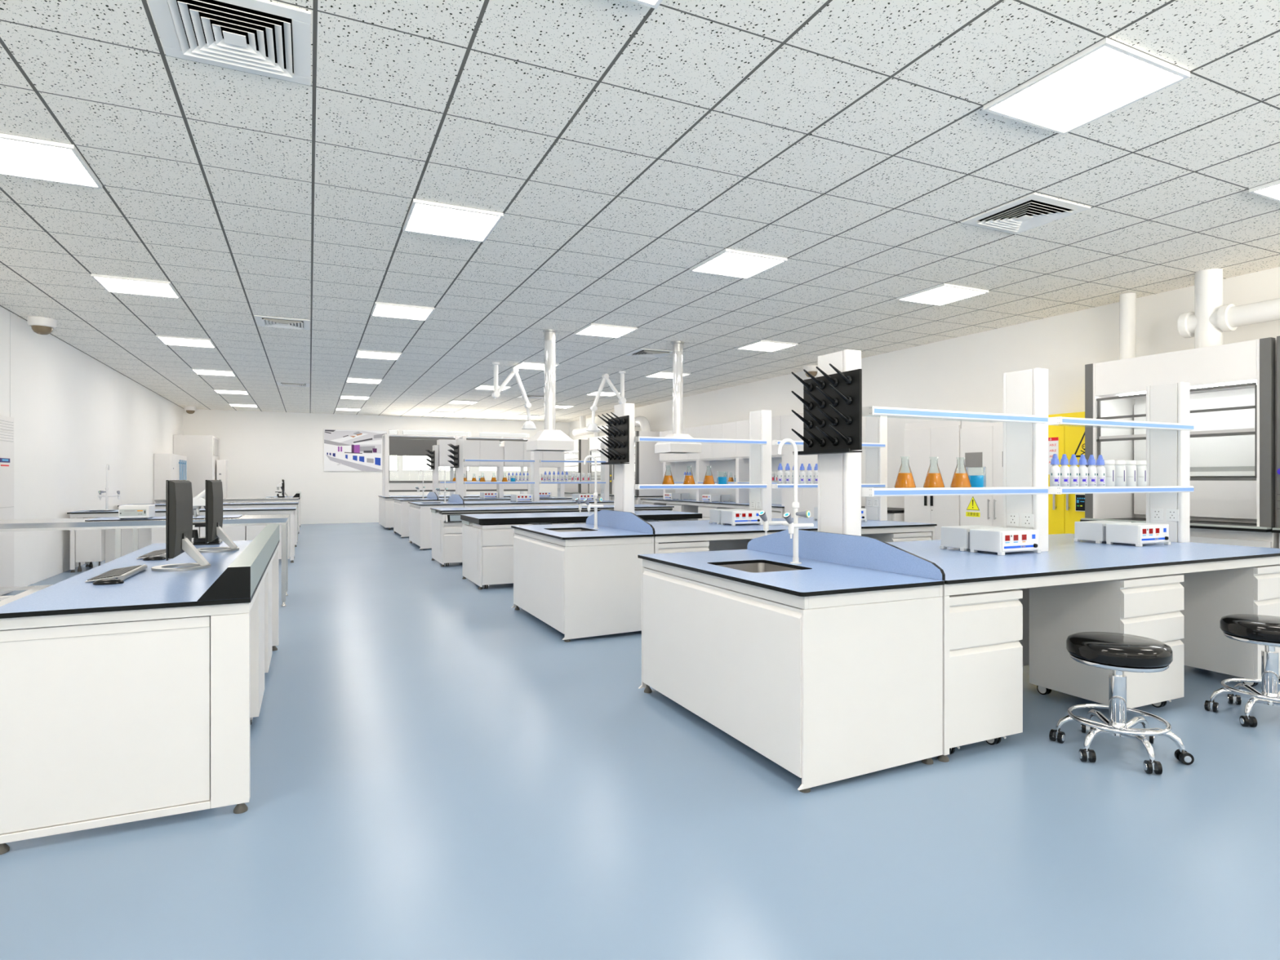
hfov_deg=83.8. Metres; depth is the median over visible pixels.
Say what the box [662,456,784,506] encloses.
wall rack
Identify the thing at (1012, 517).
wall socket
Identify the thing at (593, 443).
fume hood
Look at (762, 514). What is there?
tap
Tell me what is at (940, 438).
storage cabinet
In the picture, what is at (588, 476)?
jar
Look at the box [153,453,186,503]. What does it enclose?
tall cabinet
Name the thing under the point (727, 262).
recessed light
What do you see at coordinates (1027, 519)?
wall socket
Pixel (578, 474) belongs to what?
jar
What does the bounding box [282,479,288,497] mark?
computer monitor
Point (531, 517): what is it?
countertop
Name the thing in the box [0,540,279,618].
countertop
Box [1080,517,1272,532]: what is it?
countertop
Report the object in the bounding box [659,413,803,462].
upper cabinet
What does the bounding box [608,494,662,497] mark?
countertop
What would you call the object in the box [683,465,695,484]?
flask
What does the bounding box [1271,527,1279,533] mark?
countertop
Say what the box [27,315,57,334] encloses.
dome camera
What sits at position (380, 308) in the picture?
recessed light
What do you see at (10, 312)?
trim
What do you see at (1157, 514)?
wall socket
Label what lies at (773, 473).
jar
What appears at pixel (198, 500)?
microscope
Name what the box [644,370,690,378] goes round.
recessed light
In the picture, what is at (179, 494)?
computer monitor
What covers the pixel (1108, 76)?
recessed light
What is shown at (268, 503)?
countertop
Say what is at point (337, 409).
diffuser
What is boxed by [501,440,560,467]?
upper cabinet
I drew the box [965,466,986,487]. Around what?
beaker
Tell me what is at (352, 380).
recessed light
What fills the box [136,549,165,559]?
keyboard
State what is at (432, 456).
drying rack
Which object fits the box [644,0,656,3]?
diffuser
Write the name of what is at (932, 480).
flask
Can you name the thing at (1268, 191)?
diffuser
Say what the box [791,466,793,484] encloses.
squeeze bottle
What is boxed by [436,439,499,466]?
upper cabinet
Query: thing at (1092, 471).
squeeze bottle
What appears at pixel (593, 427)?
extraction hood
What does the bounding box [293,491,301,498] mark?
raised ledge
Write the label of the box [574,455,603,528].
tap
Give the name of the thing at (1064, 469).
squeeze bottle
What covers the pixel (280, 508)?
countertop
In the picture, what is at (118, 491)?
tap
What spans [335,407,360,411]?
recessed light
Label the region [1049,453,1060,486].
squeeze bottle
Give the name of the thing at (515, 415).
diffuser
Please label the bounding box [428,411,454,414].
recessed light
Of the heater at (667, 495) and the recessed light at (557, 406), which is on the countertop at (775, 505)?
the heater at (667, 495)
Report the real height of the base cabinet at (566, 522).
0.728 m
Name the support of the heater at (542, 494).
on the countertop at (553, 497)
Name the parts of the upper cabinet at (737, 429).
door, door, door, door, door, door, door, door, door, door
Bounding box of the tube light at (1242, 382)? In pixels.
[1119,381,1257,395]
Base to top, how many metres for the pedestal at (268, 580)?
0.715 m
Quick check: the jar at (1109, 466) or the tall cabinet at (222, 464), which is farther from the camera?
the tall cabinet at (222, 464)
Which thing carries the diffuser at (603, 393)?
attached to the recessed light at (594, 393)
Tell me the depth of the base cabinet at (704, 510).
13.82 m
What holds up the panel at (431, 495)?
on the countertop at (396, 499)
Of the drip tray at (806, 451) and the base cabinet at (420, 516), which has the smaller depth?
the drip tray at (806, 451)
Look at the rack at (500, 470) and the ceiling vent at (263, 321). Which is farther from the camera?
the rack at (500, 470)
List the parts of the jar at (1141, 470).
lid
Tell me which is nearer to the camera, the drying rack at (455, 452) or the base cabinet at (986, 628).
the base cabinet at (986, 628)
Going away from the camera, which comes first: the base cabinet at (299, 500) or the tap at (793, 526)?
the tap at (793, 526)
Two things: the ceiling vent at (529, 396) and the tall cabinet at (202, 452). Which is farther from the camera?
the tall cabinet at (202, 452)
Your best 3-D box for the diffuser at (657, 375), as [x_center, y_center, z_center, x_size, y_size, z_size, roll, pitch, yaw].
[0.485,-1.836,12.551,0.564,0.012,0.564,0,0,-25]
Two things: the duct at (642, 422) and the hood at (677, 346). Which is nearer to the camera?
the hood at (677, 346)
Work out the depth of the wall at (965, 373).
9.04 m
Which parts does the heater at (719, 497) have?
control panel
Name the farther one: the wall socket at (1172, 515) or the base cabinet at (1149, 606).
the wall socket at (1172, 515)
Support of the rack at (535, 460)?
on the countertop at (562, 501)
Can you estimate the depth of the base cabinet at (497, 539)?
8.12 m
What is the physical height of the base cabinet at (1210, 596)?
0.725 m
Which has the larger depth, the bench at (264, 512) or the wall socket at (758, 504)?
the bench at (264, 512)
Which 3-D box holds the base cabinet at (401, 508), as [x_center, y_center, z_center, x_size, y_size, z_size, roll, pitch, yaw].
[-5.064,0.856,16.016,0.780,0.788,1.520,0,0,-25]
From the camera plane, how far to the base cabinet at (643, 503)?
16.02 m
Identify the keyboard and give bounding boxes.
[84,564,146,582]
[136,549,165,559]
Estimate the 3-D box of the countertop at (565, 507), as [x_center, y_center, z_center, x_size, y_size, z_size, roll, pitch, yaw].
[-1.348,0.454,11.379,3.730,0.017,1.040,0,0,-25]
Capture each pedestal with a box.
[249,579,264,724]
[264,563,271,672]
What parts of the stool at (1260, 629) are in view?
leg, leg, leg, leg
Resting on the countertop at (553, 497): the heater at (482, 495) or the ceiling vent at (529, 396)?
the heater at (482, 495)
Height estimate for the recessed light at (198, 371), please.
0.022 m
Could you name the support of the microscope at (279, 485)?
on the countertop at (267, 496)
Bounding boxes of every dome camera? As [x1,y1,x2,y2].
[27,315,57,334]
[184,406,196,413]
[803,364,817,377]
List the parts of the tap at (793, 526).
knob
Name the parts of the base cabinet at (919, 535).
rail, drawer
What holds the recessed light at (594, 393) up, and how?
in the ceiling
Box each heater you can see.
[479,492,498,498]
[510,493,533,502]
[539,491,551,497]
[571,493,594,501]
[664,493,689,499]
[702,493,729,502]
[709,508,763,525]
[813,506,866,521]
[940,524,1040,555]
[1073,520,1170,546]
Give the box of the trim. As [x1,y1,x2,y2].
[9,311,10,592]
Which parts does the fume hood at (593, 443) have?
post, post trim, sash frame, casing, post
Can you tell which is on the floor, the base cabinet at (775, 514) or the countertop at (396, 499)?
the base cabinet at (775, 514)
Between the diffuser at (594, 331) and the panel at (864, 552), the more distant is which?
the diffuser at (594, 331)
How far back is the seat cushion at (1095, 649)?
3.16 m
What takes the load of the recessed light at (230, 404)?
in the ceiling
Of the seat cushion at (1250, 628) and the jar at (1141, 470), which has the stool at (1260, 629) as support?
the seat cushion at (1250, 628)
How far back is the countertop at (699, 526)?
6.73 m
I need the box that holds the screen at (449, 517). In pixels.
[445,514,462,522]
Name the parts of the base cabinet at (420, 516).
door, panel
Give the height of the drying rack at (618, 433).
0.453 m
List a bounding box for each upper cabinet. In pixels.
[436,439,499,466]
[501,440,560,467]
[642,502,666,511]
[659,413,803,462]
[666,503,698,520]
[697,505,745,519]
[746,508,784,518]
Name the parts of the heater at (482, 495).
control panel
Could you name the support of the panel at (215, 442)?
attached to the tall cabinet at (202, 452)
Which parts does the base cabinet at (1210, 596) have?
rail, drawer, drawer, drawer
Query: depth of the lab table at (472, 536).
8.41 m
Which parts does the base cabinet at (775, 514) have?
drawer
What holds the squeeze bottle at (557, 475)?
on the rack at (535, 460)
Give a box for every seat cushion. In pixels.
[1066,631,1173,667]
[1219,613,1279,643]
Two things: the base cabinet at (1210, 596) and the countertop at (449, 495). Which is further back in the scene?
the countertop at (449, 495)
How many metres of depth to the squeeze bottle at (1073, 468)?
4.57 m
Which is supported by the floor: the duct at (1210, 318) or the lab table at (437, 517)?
the lab table at (437, 517)
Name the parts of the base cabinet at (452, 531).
drawer, rail, drawer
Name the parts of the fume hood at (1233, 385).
post, post trim, sash frame, rail, door, post trim, post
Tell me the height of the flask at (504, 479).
0.179 m
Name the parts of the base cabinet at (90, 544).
door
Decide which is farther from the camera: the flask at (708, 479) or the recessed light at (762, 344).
the recessed light at (762, 344)
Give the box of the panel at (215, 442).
[213,437,218,456]
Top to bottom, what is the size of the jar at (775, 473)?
0.180 m
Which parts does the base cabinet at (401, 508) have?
door, panel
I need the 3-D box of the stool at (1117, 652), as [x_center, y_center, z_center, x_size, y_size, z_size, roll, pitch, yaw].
[2.193,0.991,3.271,0.555,0.518,0.497,0,0,-26]
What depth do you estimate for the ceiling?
4.41 m
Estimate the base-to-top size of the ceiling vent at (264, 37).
0.026 m
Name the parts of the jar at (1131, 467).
lid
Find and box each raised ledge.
[196,523,279,601]
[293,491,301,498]
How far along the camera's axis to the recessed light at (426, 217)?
5.06 m
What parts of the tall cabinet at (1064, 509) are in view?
handle, door, handle, door, display panel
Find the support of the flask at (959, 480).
on the rack at (1025, 419)
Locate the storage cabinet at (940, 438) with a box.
[904,418,964,539]
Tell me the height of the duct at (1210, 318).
0.727 m
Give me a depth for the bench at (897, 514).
9.45 m
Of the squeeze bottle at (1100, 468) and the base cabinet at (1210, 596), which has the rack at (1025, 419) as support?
the squeeze bottle at (1100, 468)
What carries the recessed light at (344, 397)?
in the ceiling
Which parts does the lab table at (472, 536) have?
corner plate, panel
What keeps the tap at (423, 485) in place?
on the countertop at (396, 499)
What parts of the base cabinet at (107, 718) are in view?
panel, frame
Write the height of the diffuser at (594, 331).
0.012 m
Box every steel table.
[0,514,289,606]
[154,497,299,542]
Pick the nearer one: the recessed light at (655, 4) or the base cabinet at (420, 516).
the recessed light at (655, 4)
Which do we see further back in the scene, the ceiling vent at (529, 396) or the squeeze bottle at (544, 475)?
the ceiling vent at (529, 396)
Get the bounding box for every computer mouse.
[93,578,124,585]
[142,555,165,560]
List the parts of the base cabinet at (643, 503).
drawer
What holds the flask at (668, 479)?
on the rack at (760, 486)
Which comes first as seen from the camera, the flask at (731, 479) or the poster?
the flask at (731, 479)
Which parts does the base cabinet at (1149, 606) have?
rail, drawer, drawer, drawer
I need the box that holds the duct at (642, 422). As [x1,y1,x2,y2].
[572,415,650,437]
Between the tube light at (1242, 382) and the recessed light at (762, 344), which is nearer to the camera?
the tube light at (1242, 382)
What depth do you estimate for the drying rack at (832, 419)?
3.76 m
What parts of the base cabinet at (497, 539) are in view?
drawer, drawer, rail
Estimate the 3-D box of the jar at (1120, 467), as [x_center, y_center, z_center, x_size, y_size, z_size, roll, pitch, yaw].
[3.263,-0.039,4.853,0.077,0.180,0.077,0,0,-25]
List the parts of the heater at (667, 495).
control panel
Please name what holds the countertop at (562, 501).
on the bench at (567, 504)
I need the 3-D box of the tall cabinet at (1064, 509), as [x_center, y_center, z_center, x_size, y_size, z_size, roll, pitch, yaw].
[4.616,0.282,7.498,0.555,1.935,0.720,0,0,-25]
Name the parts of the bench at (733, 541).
leg, panel, leg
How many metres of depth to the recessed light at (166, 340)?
9.48 m
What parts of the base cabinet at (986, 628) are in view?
rail, drawer, drawer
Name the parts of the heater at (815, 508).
control panel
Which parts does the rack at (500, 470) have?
post, post, post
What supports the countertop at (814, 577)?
on the base cabinet at (829, 688)
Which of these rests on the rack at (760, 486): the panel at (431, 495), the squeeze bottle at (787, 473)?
the squeeze bottle at (787, 473)
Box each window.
[402,430,470,471]
[479,431,528,437]
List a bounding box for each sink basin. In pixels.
[551,528,589,546]
[716,562,799,572]
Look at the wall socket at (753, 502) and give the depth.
7.11 m
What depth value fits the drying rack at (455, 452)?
13.51 m
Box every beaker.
[510,475,515,481]
[716,471,728,484]
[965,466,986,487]
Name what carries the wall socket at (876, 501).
attached to the rack at (760, 486)
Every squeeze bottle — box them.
[543,471,546,481]
[548,471,551,481]
[552,471,555,481]
[556,471,559,481]
[560,471,564,481]
[565,471,568,481]
[777,462,782,484]
[784,463,790,484]
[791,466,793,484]
[799,463,804,484]
[806,463,812,484]
[813,463,817,484]
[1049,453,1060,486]
[1059,453,1069,486]
[1069,453,1079,486]
[1078,454,1088,486]
[1087,454,1097,486]
[1096,454,1105,486]
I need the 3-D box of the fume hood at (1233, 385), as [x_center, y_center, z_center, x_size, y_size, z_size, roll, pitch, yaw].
[4.960,0.033,6.412,0.845,2.295,1.482,0,0,-25]
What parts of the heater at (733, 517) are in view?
control panel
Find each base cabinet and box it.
[0,545,278,854]
[75,517,105,572]
[151,513,290,559]
[262,498,300,533]
[378,496,511,529]
[393,499,437,537]
[408,503,463,550]
[444,520,472,566]
[472,522,533,589]
[511,528,653,641]
[538,521,586,524]
[638,559,942,792]
[644,519,693,521]
[658,540,709,553]
[861,531,931,542]
[947,589,1022,755]
[1029,573,1183,708]
[1177,564,1279,686]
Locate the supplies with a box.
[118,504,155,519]
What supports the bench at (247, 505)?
on the floor
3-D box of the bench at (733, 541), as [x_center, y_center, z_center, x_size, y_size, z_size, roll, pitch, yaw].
[1.209,0.857,7.125,3.118,0.787,1.528,0,0,-25]
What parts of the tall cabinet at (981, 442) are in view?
handle, handle, door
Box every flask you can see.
[479,475,485,481]
[490,475,497,481]
[502,472,507,481]
[662,465,674,484]
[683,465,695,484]
[702,466,715,484]
[728,472,733,481]
[893,456,915,488]
[923,457,944,488]
[950,457,971,487]
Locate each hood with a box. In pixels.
[382,433,458,497]
[458,435,530,496]
[526,328,573,451]
[564,439,587,497]
[586,435,612,500]
[608,431,662,511]
[654,341,701,453]
[1080,337,1279,548]
[1271,335,1279,548]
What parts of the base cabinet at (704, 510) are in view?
drawer, drawer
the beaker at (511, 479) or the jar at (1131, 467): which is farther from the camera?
the beaker at (511, 479)
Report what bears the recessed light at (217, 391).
in the ceiling
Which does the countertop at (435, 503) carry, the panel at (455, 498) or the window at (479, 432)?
the panel at (455, 498)
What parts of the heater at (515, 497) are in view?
control panel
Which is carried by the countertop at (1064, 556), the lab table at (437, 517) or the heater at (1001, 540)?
the heater at (1001, 540)
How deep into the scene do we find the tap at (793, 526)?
3.67 m
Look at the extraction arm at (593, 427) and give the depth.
12.04 m
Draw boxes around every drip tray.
[600,461,629,464]
[792,448,862,454]
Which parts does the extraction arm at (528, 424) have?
arm, arm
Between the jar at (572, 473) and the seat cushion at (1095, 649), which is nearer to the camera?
the seat cushion at (1095, 649)
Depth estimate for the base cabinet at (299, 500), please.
16.43 m
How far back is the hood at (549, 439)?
8.78 m
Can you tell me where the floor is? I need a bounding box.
[0,522,1279,959]
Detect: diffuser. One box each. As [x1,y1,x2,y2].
[159,337,213,347]
[193,369,234,375]
[215,390,247,394]
[336,408,359,410]
[340,395,368,399]
[430,412,452,413]
[515,415,535,417]
[555,405,570,408]
[577,325,634,337]
[588,391,615,395]
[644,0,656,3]
[648,372,685,377]
[740,342,793,351]
[1255,184,1279,199]
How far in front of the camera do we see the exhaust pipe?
7.05 m
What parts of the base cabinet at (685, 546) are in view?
rail, drawer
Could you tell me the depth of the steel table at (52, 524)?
6.52 m
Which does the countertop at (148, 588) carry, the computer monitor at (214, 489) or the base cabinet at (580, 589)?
the computer monitor at (214, 489)
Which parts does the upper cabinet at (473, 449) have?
door, door, door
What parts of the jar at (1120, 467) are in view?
lid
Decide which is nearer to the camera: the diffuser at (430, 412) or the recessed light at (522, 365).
the recessed light at (522, 365)
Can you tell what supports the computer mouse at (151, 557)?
on the countertop at (148, 588)
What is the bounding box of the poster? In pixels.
[323,428,387,471]
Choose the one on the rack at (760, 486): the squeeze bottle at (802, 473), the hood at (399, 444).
the squeeze bottle at (802, 473)
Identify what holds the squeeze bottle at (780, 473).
on the rack at (760, 486)
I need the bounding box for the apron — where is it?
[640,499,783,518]
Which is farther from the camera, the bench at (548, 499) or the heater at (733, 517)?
the bench at (548, 499)
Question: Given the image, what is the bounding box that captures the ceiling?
[0,0,1279,422]
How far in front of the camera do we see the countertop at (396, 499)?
15.91 m
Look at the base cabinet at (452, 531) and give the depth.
10.21 m
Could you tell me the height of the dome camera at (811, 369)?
0.182 m
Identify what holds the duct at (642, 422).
on the fume hood at (648, 468)
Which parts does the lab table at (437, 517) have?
panel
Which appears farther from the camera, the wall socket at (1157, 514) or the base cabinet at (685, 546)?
the base cabinet at (685, 546)
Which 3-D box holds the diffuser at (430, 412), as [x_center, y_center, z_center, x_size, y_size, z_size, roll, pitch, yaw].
[-5.480,-1.836,19.706,0.564,0.012,0.564,0,0,-25]
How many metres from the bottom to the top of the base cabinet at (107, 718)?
0.787 m
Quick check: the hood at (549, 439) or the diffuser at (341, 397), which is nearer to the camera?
the hood at (549, 439)
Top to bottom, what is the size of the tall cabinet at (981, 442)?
1.960 m
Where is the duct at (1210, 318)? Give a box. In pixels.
[1177,268,1279,348]
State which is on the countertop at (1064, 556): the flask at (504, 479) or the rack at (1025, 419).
the rack at (1025, 419)
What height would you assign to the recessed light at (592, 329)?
0.022 m
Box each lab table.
[431,507,672,566]
[462,520,539,589]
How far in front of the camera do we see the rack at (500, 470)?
16.72 m
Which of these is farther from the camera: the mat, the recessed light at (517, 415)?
the recessed light at (517, 415)
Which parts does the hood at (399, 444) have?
post, post, raised sash, panel, panel, post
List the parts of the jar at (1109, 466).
lid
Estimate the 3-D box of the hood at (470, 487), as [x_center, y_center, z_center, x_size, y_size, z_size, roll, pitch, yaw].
[-3.921,-0.341,19.170,1.820,1.570,0.780,0,0,-25]
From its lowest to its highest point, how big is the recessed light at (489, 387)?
0.022 m
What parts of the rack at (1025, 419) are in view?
post, rail, rail, post, rail, rail, post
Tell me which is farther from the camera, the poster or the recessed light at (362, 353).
the poster
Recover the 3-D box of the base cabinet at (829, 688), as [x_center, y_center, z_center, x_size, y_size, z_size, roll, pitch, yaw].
[0.662,0.856,3.669,0.780,0.788,1.520,0,0,-25]
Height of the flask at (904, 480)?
0.179 m
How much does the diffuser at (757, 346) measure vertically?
0.012 m
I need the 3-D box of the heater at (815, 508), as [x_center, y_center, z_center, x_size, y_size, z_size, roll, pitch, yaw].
[2.132,0.373,7.600,0.345,0.142,0.456,0,0,-25]
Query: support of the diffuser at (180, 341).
attached to the recessed light at (166, 340)
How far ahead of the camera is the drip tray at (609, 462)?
6.43 m
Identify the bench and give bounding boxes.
[70,510,294,572]
[155,504,297,546]
[437,498,572,501]
[463,502,613,513]
[653,525,935,553]
[757,555,1279,762]
[861,506,904,521]
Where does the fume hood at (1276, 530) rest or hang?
on the floor
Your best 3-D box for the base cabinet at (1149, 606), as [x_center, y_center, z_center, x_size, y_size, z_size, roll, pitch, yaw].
[2.633,0.887,4.044,0.530,0.725,0.538,0,0,-25]
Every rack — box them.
[425,449,435,470]
[432,444,564,497]
[447,444,458,467]
[455,438,608,502]
[597,412,629,464]
[613,403,887,524]
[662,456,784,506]
[791,363,862,454]
[817,349,1193,551]
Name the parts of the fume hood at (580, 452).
sash frame, post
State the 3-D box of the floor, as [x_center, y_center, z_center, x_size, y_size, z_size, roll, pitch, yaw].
[-1.415,1.300,8.576,10.650,0.100,27.150,0,0,-25]
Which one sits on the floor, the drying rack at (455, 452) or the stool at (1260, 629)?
the stool at (1260, 629)
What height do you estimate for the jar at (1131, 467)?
0.180 m
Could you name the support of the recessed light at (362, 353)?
in the ceiling
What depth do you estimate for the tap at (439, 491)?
13.51 m
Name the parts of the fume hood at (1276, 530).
post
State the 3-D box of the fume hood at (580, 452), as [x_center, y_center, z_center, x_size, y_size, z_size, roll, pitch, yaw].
[-1.722,0.033,20.818,0.845,2.295,1.582,0,0,-25]
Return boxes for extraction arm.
[491,362,536,429]
[586,370,626,431]
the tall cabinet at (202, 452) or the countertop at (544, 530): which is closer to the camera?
the countertop at (544, 530)
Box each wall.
[0,306,182,595]
[182,408,568,524]
[568,266,1279,523]
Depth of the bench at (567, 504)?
13.48 m
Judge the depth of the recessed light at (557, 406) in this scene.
17.84 m
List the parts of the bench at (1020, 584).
leg, panel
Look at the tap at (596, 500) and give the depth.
6.30 m
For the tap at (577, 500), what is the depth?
6.46 m
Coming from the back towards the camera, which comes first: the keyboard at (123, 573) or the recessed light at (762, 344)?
the recessed light at (762, 344)
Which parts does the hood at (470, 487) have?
post, panel, panel, post, post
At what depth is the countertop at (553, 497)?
16.59 m
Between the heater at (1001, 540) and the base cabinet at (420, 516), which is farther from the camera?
the base cabinet at (420, 516)
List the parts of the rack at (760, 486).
post, rail, rail, post, rail, rail, post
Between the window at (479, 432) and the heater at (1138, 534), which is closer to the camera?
the heater at (1138, 534)
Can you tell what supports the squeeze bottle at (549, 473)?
on the rack at (535, 460)
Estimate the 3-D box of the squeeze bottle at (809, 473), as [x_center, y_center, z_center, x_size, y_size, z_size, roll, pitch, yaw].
[1.735,-0.055,7.303,0.059,0.212,0.058,0,0,-25]
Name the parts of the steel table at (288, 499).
leg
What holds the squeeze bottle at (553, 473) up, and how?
on the rack at (535, 460)
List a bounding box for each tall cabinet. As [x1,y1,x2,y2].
[0,414,13,595]
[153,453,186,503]
[173,435,219,497]
[217,459,227,497]
[784,415,817,517]
[960,419,1003,527]
[1048,411,1084,534]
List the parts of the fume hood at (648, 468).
post, post trim, post, casing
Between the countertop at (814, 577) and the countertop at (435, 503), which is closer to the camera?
the countertop at (814, 577)
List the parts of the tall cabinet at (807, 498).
door, door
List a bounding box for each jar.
[571,472,574,481]
[576,472,580,481]
[582,472,585,481]
[586,472,591,481]
[771,471,775,481]
[774,471,777,481]
[1103,459,1115,486]
[1114,460,1125,486]
[1124,460,1136,486]
[1136,460,1146,486]
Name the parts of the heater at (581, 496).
control panel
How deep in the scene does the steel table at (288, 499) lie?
13.93 m
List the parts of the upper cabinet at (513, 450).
door, door, door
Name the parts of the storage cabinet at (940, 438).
door, handle, handle, door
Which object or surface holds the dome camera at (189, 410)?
attached to the ceiling
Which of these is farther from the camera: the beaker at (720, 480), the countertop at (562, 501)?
the countertop at (562, 501)
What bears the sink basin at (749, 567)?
in the countertop at (814, 577)
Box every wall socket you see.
[751,500,755,509]
[755,500,761,509]
[866,498,872,506]
[873,498,879,506]
[1007,512,1018,526]
[1021,513,1033,527]
[1151,508,1163,520]
[1166,509,1178,521]
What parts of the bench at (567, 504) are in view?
panel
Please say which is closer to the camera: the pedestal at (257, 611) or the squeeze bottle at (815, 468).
the pedestal at (257, 611)
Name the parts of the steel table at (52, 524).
leg, leg, leg, leg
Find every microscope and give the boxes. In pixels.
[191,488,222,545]
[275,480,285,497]
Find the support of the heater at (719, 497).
on the countertop at (775, 505)
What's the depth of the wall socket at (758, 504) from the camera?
7.04 m
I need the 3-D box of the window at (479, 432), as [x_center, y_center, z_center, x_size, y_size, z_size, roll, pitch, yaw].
[-4.258,-0.850,22.298,1.560,1.200,0.040,0,0,-25]
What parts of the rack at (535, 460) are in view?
post, rail, rail, post, rail, rail, post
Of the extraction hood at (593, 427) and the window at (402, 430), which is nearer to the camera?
the extraction hood at (593, 427)
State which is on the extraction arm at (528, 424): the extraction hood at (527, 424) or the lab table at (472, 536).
the extraction hood at (527, 424)
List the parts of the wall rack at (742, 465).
post, post, rail, post, rail, post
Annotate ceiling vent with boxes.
[147,0,311,85]
[253,315,310,329]
[276,381,309,386]
[517,394,544,399]
[624,348,672,357]
[960,192,1090,234]
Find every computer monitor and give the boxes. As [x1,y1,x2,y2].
[151,480,210,571]
[196,480,239,552]
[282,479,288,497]
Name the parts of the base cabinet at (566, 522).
rail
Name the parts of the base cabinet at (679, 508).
drawer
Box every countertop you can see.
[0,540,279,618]
[66,506,296,513]
[117,502,298,506]
[265,496,301,499]
[377,494,511,497]
[392,497,437,501]
[408,501,463,505]
[430,504,674,511]
[437,496,572,500]
[460,510,702,524]
[463,499,613,504]
[511,523,653,539]
[564,492,586,493]
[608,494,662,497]
[637,549,944,596]
[640,497,784,507]
[647,517,937,536]
[885,533,1279,584]
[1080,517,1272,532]
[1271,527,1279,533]
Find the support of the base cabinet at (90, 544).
on the floor
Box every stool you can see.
[1048,631,1194,774]
[1204,613,1279,727]
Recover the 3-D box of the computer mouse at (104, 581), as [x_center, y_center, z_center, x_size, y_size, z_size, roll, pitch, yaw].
[-2.260,0.434,3.030,0.111,0.021,0.060,0,0,-25]
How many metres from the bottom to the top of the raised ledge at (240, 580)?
0.118 m
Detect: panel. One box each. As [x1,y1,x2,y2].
[105,528,151,563]
[213,437,218,456]
[426,491,438,499]
[448,493,464,503]
[586,509,654,533]
[746,529,945,580]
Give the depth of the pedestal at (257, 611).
3.58 m
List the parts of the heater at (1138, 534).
control panel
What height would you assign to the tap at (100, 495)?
0.660 m
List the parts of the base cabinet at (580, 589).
door, panel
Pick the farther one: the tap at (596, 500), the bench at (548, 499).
the bench at (548, 499)
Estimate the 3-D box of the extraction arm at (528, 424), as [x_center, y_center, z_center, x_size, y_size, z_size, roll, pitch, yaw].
[-2.010,-1.328,11.414,0.720,1.036,0.240,0,0,-25]
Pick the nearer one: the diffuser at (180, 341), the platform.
the platform
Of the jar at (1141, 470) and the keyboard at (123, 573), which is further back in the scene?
the jar at (1141, 470)
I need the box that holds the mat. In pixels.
[84,515,242,520]
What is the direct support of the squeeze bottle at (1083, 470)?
on the rack at (1025, 419)
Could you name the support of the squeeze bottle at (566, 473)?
on the rack at (535, 460)
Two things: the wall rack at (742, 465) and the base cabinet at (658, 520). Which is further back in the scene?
the wall rack at (742, 465)
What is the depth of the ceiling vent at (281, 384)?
13.75 m
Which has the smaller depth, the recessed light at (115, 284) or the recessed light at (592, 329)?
the recessed light at (115, 284)
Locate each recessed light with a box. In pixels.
[0,133,102,188]
[91,273,180,298]
[155,334,216,348]
[191,368,235,376]
[213,388,248,394]
[228,403,257,407]
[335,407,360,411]
[339,395,369,399]
[346,377,382,383]
[355,349,401,359]
[370,302,434,320]
[402,198,503,242]
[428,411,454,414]
[448,400,478,404]
[474,384,511,390]
[512,360,559,369]
[513,414,539,417]
[555,404,574,408]
[573,323,637,337]
[585,391,620,395]
[628,0,662,8]
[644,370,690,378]
[689,248,787,279]
[736,339,797,351]
[896,283,988,306]
[982,37,1190,134]
[1248,179,1279,201]
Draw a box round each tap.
[97,464,119,510]
[97,490,106,500]
[107,490,119,500]
[415,469,425,498]
[435,467,447,502]
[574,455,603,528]
[574,497,594,512]
[583,497,603,513]
[758,438,813,564]
[758,510,788,535]
[782,511,813,538]
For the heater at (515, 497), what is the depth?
14.00 m
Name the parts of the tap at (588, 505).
knob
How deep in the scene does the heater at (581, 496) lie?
14.54 m
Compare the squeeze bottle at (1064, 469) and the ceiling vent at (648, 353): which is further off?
the ceiling vent at (648, 353)
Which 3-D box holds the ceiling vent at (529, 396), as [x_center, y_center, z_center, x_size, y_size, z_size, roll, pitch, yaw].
[-2.371,-1.833,15.856,0.570,0.026,0.570,0,0,-25]
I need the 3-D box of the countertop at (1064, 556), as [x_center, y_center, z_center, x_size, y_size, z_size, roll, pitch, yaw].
[2.433,0.454,4.490,3.116,0.017,1.555,0,0,-25]
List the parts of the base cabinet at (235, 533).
door, door, door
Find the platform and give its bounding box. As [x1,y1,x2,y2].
[0,584,53,606]
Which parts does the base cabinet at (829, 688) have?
panel, door, panel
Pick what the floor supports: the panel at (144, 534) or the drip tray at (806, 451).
the panel at (144, 534)
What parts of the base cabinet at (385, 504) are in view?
door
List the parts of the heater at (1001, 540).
control panel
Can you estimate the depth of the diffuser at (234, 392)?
14.99 m
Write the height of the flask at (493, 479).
0.179 m
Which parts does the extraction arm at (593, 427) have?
arm, arm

